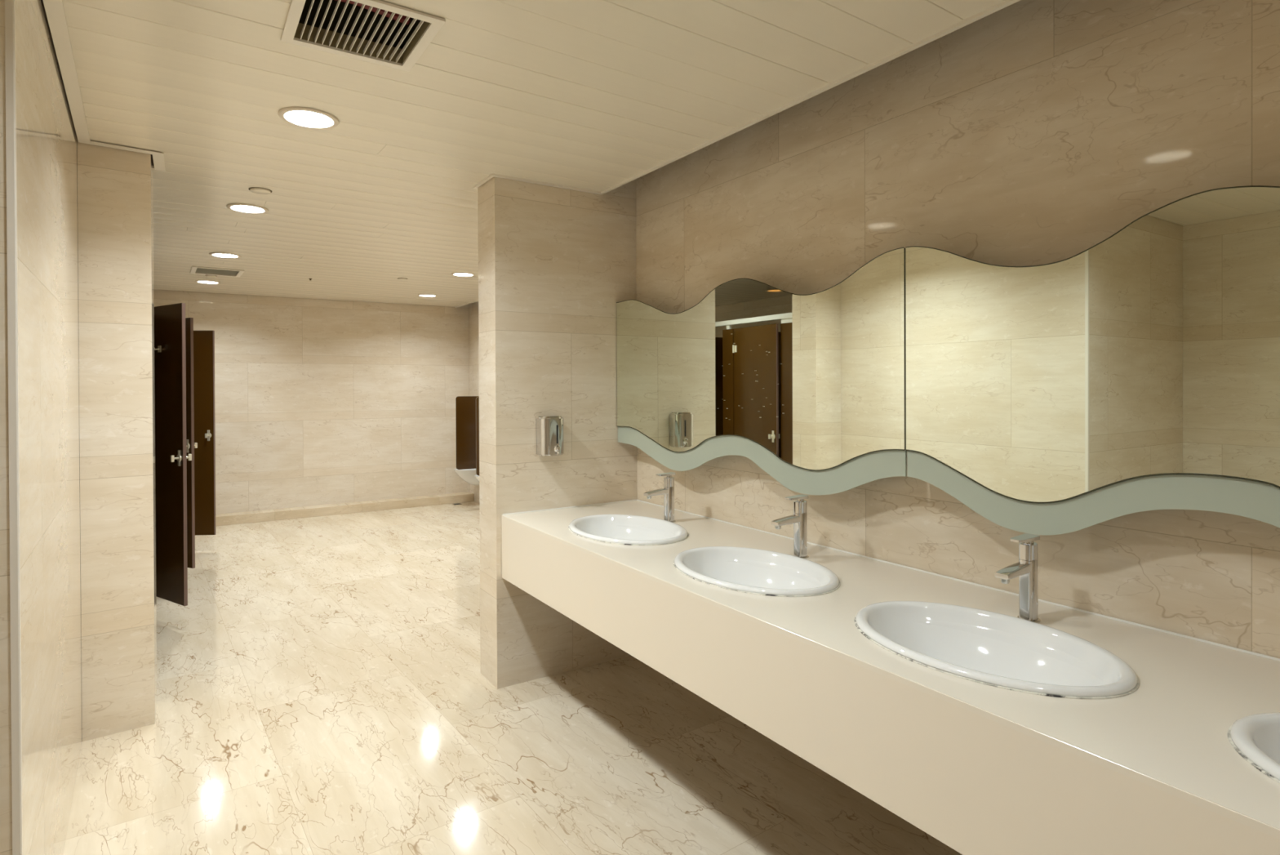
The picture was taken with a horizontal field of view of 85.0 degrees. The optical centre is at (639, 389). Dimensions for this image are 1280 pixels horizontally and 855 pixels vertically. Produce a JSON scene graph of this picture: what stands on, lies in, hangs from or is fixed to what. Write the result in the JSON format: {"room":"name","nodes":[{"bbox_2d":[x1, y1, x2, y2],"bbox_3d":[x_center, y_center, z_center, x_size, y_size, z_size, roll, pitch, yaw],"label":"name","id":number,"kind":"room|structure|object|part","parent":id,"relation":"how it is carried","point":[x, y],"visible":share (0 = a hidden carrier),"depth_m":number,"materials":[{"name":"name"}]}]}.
{"room":"public restroom","nodes":[
{"label":"public restroom","id":0,"kind":"room"},
{"bbox_2d":[0,0,82,854],"bbox_3d":[-2.510,-0.050,1.857,1.611,3.000,2.113,0,0,-33],"label":"wall","id":1,"kind":"structure","parent":0,"point":[47,251],"depth_m":1.78,"materials":[{"name":"stone"}]},
{"bbox_2d":[4,0,22,854],"bbox_3d":[-1.263,0.219,1.412,0.014,2.456,0.016,0,0,-33],"label":"trim","id":2,"kind":"structure","parent":1,"relation":"attached to","point":[10,5],"depth_m":1.41,"materials":[{"name":"beige stone"}]},
{"bbox_2d":[76,137,156,741],"bbox_3d":[-2.265,-0.057,3.039,0.246,3.000,0.266,0,0,-33],"label":"wall","id":3,"kind":"structure","parent":0,"point":[115,194],"depth_m":2.94,"materials":[{"name":"stone"}]},
{"bbox_2d":[42,0,164,171],"bbox_3d":[-1.771,-1.010,2.314,0.288,0.004,2.015,0,0,-33],"label":"trim","id":4,"kind":"structure","parent":3,"relation":"attached to","point":[54,9],"depth_m":2.25,"materials":[{"name":"white"}]},
{"bbox_2d":[153,288,469,514],"bbox_3d":[-4.414,-0.073,7.670,5.144,3.000,0.225,0,0,-33],"label":"wall","id":5,"kind":"structure","parent":0,"point":[317,402],"depth_m":8.09,"materials":[{"name":"stone"}]},
{"bbox_2d":[215,491,474,525],"bbox_3d":[-4.196,1.377,7.589,4.883,0.098,0.185,0,0,-33],"label":"baseboard","id":6,"kind":"structure","parent":5,"relation":"attached to","point":[237,517],"depth_m":7.99,"materials":[{"name":"stone"}]},
{"bbox_2d":[468,301,479,502],"bbox_3d":[-0.726,-0.085,6.896,0.200,3.000,5.539,0,0,-33],"label":"wall","id":7,"kind":"structure","parent":0,"point":[473,362],"depth_m":8.82,"materials":[{"name":"stone"}]},
{"bbox_2d":[453,468,479,484],"bbox_3d":[-2.091,0.734,8.516,0.344,0.866,0.334,0,0,-33],"label":"urinal","id":8,"kind":"object","parent":7,"relation":"attached to","point":[468,475],"visible":0.27,"depth_m":8.41,"materials":[{"name":"white ceramic"}]},
{"bbox_2d":[455,395,479,469],"bbox_3d":[-1.936,0.497,8.175,0.444,0.844,0.039,0,0,-33],"label":"divider","id":9,"kind":"object","parent":7,"relation":"attached to","point":[465,406],"visible":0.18,"depth_m":8.10,"materials":[{"name":"brown laminate"}]},
{"bbox_2d":[475,396,479,475],"bbox_3d":[-1.574,0.498,7.617,0.444,0.844,0.039,0,0,-33],"label":"divider","id":10,"kind":"object","parent":7,"relation":"attached to","point":[477,397],"visible":0.15,"depth_m":7.49,"materials":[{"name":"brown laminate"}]},
{"bbox_2d":[63,501,962,854],"bbox_3d":[-1.368,1.498,3.229,5.400,0.120,11.100,0,0,-33],"label":"floor","id":11,"kind":"structure","parent":0,"point":[322,688],"depth_m":2.83,"materials":[{"name":"stone"}]},
{"bbox_3d":[-3.321,0.461,4.639,0.044,1.955,0.380,0,0,-33],"label":"panel","id":12,"kind":"object","parent":11,"relation":"on","visible":0},
{"bbox_2d":[154,302,191,605],"bbox_3d":[-2.955,0.386,4.324,0.575,1.805,0.112,0,0,33],"label":"door","id":13,"kind":"structure","parent":12,"relation":"attached to","point":[170,349],"depth_m":4.24,"materials":[{"name":"brown laminate"}]},
{"bbox_3d":[-2.770,0.409,4.163,0.016,0.040,0.043,0,0,33],"label":"latch knob","id":14,"kind":"part","parent":13,"relation":"part of","materials":[{"name":"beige metal"}]},
{"bbox_3d":[-2.758,0.409,4.181,0.048,0.096,0.007,0,0,33],"label":"latch plate","id":15,"kind":"part","parent":13,"relation":"part of","materials":[{"name":"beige metal"}]},
{"bbox_3d":[-2.733,0.408,4.221,0.016,0.040,0.043,0,0,33],"label":"latch knob","id":16,"kind":"part","parent":13,"relation":"part of","materials":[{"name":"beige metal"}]},
{"bbox_3d":[-3.872,0.458,5.488,0.044,1.955,0.440,0,0,-33],"label":"panel","id":17,"kind":"object","parent":11,"relation":"on","visible":0},
{"bbox_2d":[185,317,197,568],"bbox_3d":[-3.486,0.384,5.150,0.575,1.805,0.112,0,0,23],"label":"door","id":18,"kind":"structure","parent":17,"relation":"attached to","point":[191,445],"depth_m":5.04,"materials":[{"name":"brown laminate"}]},
{"bbox_3d":[-3.268,0.406,5.045,0.048,0.096,0.007,0,0,26],"label":"latch plate","id":19,"kind":"part","parent":18,"relation":"part of","materials":[{"name":"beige metal"}]},
{"bbox_3d":[-3.483,0.384,5.163,0.571,1.805,0.018,0,0,26],"label":"door panel","id":20,"kind":"part","parent":18,"relation":"part of","materials":[{"name":"brown laminate"}]},
{"bbox_3d":[-4.594,0.455,6.602,0.044,1.955,0.985,0,0,-33],"label":"panel","id":21,"kind":"object","parent":11,"relation":"on","visible":0},
{"bbox_2d":[193,330,215,534],"bbox_3d":[-4.048,0.381,6.171,0.575,1.805,0.116,0,0,-1],"label":"door","id":22,"kind":"structure","parent":21,"relation":"attached to","point":[203,340],"depth_m":6.17,"materials":[{"name":"brown laminate"}]},
{"bbox_3d":[-3.805,0.402,6.165,0.048,0.096,0.007,0,0,-3],"label":"latch plate","id":23,"kind":"part","parent":22,"relation":"part of","materials":[{"name":"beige metal"}]},
{"bbox_2d":[62,0,1005,306],"bbox_3d":[-1.448,-1.022,3.163,4.724,0.022,10.584,0,0,-33],"label":"ceiling","id":24,"kind":"structure","parent":0,"point":[590,95],"depth_m":2.52,"materials":[{"name":"beige"}]},
{"bbox_2d":[195,280,220,284],"bbox_3d":[-4.120,-1.055,6.666,0.208,0.069,0.208,0,0,-33],"label":"ceiling light","id":25,"kind":"object","parent":24,"relation":"attached to","point":[206,282],"visible":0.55,"depth_m":6.70,"materials":[{"name":"white glass"}]},
{"bbox_2d":[190,266,244,277],"bbox_3d":[-3.676,-1.054,6.076,0.380,0.068,0.410,0,0,-35],"label":"ceiling vent","id":26,"kind":"object","parent":24,"relation":"in","point":[195,269],"visible":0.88,"depth_m":6.08,"materials":[{"name":"white metal"}]},
{"bbox_2d":[208,252,240,257],"bbox_3d":[-3.156,-1.051,5.319,0.208,0.069,0.208,0,0,-33],"label":"ceiling light","id":27,"kind":"object","parent":24,"relation":"attached to","point":[222,255],"visible":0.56,"depth_m":5.36,"materials":[{"name":"white glass"}]},
{"bbox_2d":[226,203,268,213],"bbox_3d":[-2.209,-1.048,3.936,0.208,0.069,0.208,0,0,-33],"label":"ceiling light","id":28,"kind":"object","parent":24,"relation":"attached to","point":[240,207],"visible":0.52,"depth_m":3.98,"materials":[{"name":"white glass"}]},
{"bbox_2d":[278,106,339,129],"bbox_3d":[-1.240,-1.045,2.621,0.208,0.069,0.208,0,0,-33],"label":"ceiling light","id":29,"kind":"object","parent":24,"relation":"attached to","point":[306,117],"visible":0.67,"depth_m":2.67,"materials":[{"name":"white glass"}]},
{"bbox_2d":[280,0,445,71],"bbox_3d":[-0.788,-1.169,1.971,0.366,0.318,0.364,0,0,-33],"label":"ceiling vent","id":30,"kind":"object","parent":24,"relation":"in","point":[377,32],"visible":0.94,"depth_m":2.06,"materials":[{"name":"white"}]},
{"bbox_2d":[417,293,437,297],"bbox_3d":[-2.344,-1.068,7.711,0.208,0.069,0.208,0,0,-33],"label":"ceiling light","id":31,"kind":"object","parent":24,"relation":"attached to","point":[420,295],"visible":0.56,"depth_m":7.76,"materials":[{"name":"white glass"}]},
{"bbox_2d":[451,271,475,276],"bbox_3d":[-1.586,-1.063,6.274,0.208,0.069,0.208,0,0,-33],"label":"ceiling light","id":32,"kind":"object","parent":24,"relation":"attached to","point":[460,274],"visible":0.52,"depth_m":6.33,"materials":[{"name":"white glass"}]},
{"bbox_2d":[477,177,637,688],"bbox_3d":[0.111,-0.072,4.000,2.059,3.000,0.228,0,0,-33],"label":"wall","id":33,"kind":"structure","parent":0,"point":[555,264],"depth_m":3.49,"materials":[{"name":"stone"}]},
{"bbox_2d":[536,415,564,455],"bbox_3d":[-0.434,0.226,3.448,0.131,0.192,0.106,0,0,-33],"label":"soap dispenser","id":34,"kind":"object","parent":33,"relation":"attached to","point":[549,428],"visible":1,"depth_m":3.42,"materials":[{"name":"silver metal"}]},
{"bbox_3d":[-0.440,0.133,3.456,0.107,0.006,0.067,0,0,-33],"label":"lid","id":35,"kind":"part","parent":34,"relation":"part of","materials":[{"name":"silver metal"}]},
{"bbox_2d":[635,0,1279,657],"bbox_3d":[1.476,-0.065,1.662,0.200,3.000,5.182,0,0,-33],"label":"wall","id":36,"kind":"structure","parent":0,"point":[1028,132],"depth_m":2.08,"materials":[{"name":"stone"}]},
{"bbox_2d":[455,0,1020,307],"bbox_3d":[-0.154,-1.034,3.992,1.655,0.026,10.550,0,0,-33],"label":"trim","id":37,"kind":"structure","parent":36,"relation":"attached to","point":[1006,3],"depth_m":2.46,"materials":[{"name":"white"}]},
{"bbox_2d":[616,247,906,494],"bbox_3d":[0.413,-0.039,2.997,0.130,0.847,1.776,0,0,-33],"label":"wall mirror","id":38,"kind":"object","parent":36,"relation":"attached to","point":[810,388],"visible":1,"depth_m":2.69,"materials":[{"name":"white mirror"}]},
{"bbox_3d":[0.366,-0.032,2.970,0.006,0.834,1.770,0,0,-33],"label":"frosted glass","id":39,"kind":"part","parent":38,"relation":"part of","materials":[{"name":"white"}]},
{"bbox_2d":[501,499,1279,854],"bbox_3d":[1.027,0.753,1.464,0.775,0.306,5.026,0,0,-33],"label":"countertop","id":40,"kind":"structure","parent":36,"relation":"attached to","point":[979,768],"depth_m":1.53,"materials":[{"name":"beige stone"}]},
{"bbox_2d":[568,514,688,545],"bbox_3d":[-0.057,0.685,3.001,0.455,0.202,0.641,0,0,-33],"label":"sink","id":41,"kind":"object","parent":40,"relation":"in","point":[621,529],"visible":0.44,"depth_m":3.17,"materials":[{"name":"white ceramic"}]},
{"bbox_2d":[644,471,675,522],"bbox_3d":[0.093,0.489,3.160,0.157,0.221,0.054,0,0,-33],"label":"faucet","id":42,"kind":"object","parent":40,"relation":"on","point":[668,491],"visible":0.94,"depth_m":3.17,"materials":[{"name":"silver metal"}]},
{"bbox_3d":[0.075,0.461,3.148,0.114,0.026,0.035,0,0,-33],"label":"spout","id":43,"kind":"part","parent":42,"relation":"part of","materials":[{"name":"silver metal"}]},
{"bbox_3d":[0.116,0.384,3.175,0.094,0.011,0.039,0,0,-33],"label":"lever","id":44,"kind":"part","parent":42,"relation":"part of","materials":[{"name":"silver metal"}]},
{"bbox_2d":[673,546,840,596],"bbox_3d":[0.375,0.687,2.336,0.455,0.202,0.641,0,0,-33],"label":"sink","id":45,"kind":"object","parent":40,"relation":"in","point":[740,569],"visible":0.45,"depth_m":2.48,"materials":[{"name":"white ceramic"}]},
{"bbox_2d":[771,493,808,558],"bbox_3d":[0.537,0.491,2.491,0.157,0.221,0.054,0,0,-33],"label":"faucet","id":46,"kind":"object","parent":40,"relation":"on","point":[799,518],"visible":0.96,"depth_m":2.50,"materials":[{"name":"silver metal"}]},
{"bbox_3d":[0.519,0.462,2.479,0.114,0.026,0.035,0,0,-33],"label":"spout","id":47,"kind":"part","parent":46,"relation":"part of","materials":[{"name":"silver metal"}]},
{"bbox_3d":[0.561,0.386,2.506,0.094,0.011,0.039,0,0,-33],"label":"lever","id":48,"kind":"part","parent":46,"relation":"part of","materials":[{"name":"silver metal"}]},
{"bbox_2d":[854,600,1139,698],"bbox_3d":[0.810,0.689,1.666,0.455,0.202,0.641,0,0,-33],"label":"sink","id":49,"kind":"object","parent":40,"relation":"in","point":[988,647],"visible":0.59,"depth_m":1.75,"materials":[{"name":"white ceramic"}]},
{"bbox_2d":[994,533,1040,622],"bbox_3d":[0.980,0.493,1.810,0.157,0.221,0.054,0,0,-33],"label":"faucet","id":50,"kind":"object","parent":40,"relation":"on","point":[1026,568],"visible":0.98,"depth_m":1.82,"materials":[{"name":"silver metal"}]},
{"bbox_3d":[0.961,0.464,1.798,0.114,0.026,0.035,0,0,-33],"label":"spout","id":51,"kind":"part","parent":50,"relation":"part of","materials":[{"name":"silver metal"}]},
{"bbox_3d":[1.003,0.388,1.825,0.094,0.011,0.039,0,0,-33],"label":"lever","id":52,"kind":"part","parent":50,"relation":"part of","materials":[{"name":"silver metal"}]},
{"bbox_2d":[1227,711,1279,783],"bbox_3d":[1.245,0.691,0.995,0.455,0.202,0.641,0,0,-33],"label":"sink","id":53,"kind":"object","parent":40,"relation":"in","point":[1255,737],"visible":1,"depth_m":1.22,"materials":[{"name":"white ceramic"}]},
{"bbox_2d":[905,185,1279,534],"bbox_3d":[1.375,-0.030,1.513,0.130,0.843,1.761,0,0,-33],"label":"wall mirror","id":54,"kind":"object","parent":36,"relation":"attached to","point":[1137,370],"visible":0.99,"depth_m":1.73,"materials":[{"name":"white mirror"}]},
{"bbox_3d":[1.330,-0.023,1.484,0.006,0.829,1.761,0,0,-33],"label":"frosted glass","id":55,"kind":"part","parent":54,"relation":"part of","materials":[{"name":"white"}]}
]}

